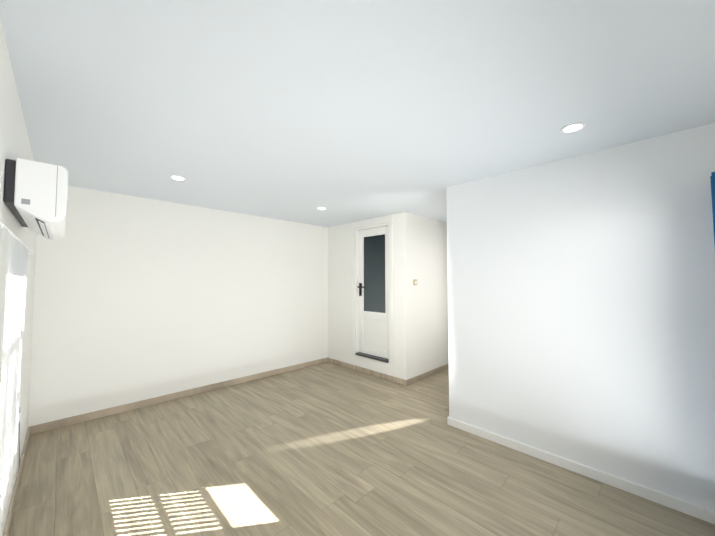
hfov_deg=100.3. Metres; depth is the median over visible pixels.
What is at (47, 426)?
baseboard
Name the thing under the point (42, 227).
air vent
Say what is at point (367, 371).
baseboard
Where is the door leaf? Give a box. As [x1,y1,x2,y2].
[359,226,388,358]
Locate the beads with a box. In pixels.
[363,233,385,313]
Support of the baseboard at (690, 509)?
attached to the wall block
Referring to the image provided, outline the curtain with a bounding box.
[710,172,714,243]
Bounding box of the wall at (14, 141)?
[0,18,36,535]
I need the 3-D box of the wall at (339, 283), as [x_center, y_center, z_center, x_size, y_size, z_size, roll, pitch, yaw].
[0.067,0.426,4.685,0.200,2.300,1.430,2,-3,-45]
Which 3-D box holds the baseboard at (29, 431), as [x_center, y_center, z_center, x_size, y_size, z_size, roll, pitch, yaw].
[-1.409,1.393,1.125,0.015,0.075,4.360,2,-3,-45]
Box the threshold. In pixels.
[355,352,388,362]
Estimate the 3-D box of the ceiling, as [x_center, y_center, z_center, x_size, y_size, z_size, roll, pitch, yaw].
[0.720,-0.831,3.321,6.400,0.100,4.760,2,-3,-45]
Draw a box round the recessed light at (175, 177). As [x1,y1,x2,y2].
[170,175,185,180]
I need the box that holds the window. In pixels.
[0,224,27,533]
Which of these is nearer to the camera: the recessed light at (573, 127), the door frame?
the recessed light at (573, 127)
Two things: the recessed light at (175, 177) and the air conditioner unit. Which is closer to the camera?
the air conditioner unit
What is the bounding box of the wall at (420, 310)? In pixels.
[393,212,448,379]
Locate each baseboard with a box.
[3,426,31,535]
[32,357,327,433]
[328,358,403,384]
[404,363,448,385]
[447,416,714,524]
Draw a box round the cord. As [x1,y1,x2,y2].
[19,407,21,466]
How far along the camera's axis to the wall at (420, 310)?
4.20 m
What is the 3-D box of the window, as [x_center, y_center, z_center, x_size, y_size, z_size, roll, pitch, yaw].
[-1.342,0.445,1.135,0.030,1.130,1.125,2,-3,-45]
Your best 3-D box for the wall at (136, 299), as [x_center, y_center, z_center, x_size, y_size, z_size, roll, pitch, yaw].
[-1.726,0.400,4.060,3.630,2.300,0.200,2,-3,-45]
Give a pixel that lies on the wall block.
(581, 309)
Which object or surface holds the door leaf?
attached to the door frame
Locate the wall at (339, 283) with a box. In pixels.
[328,214,393,375]
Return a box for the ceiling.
[0,0,714,226]
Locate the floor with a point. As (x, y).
(327, 449)
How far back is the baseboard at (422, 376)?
4.22 m
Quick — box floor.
[8,362,714,535]
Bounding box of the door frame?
[351,217,393,363]
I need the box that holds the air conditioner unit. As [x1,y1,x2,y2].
[3,158,67,239]
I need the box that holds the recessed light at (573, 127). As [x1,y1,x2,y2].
[561,122,584,132]
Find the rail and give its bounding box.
[0,221,33,254]
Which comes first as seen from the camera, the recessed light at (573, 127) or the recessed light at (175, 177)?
the recessed light at (573, 127)
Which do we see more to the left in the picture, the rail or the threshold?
the rail
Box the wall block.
[446,123,714,510]
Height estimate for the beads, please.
1.163 m
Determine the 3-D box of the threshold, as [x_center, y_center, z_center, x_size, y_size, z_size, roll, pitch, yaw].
[0.242,1.309,4.400,0.140,0.029,0.640,2,-3,-45]
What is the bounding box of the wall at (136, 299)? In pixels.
[28,186,327,426]
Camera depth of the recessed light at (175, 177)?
2.67 m
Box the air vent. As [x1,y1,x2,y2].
[35,218,48,236]
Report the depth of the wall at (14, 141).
1.57 m

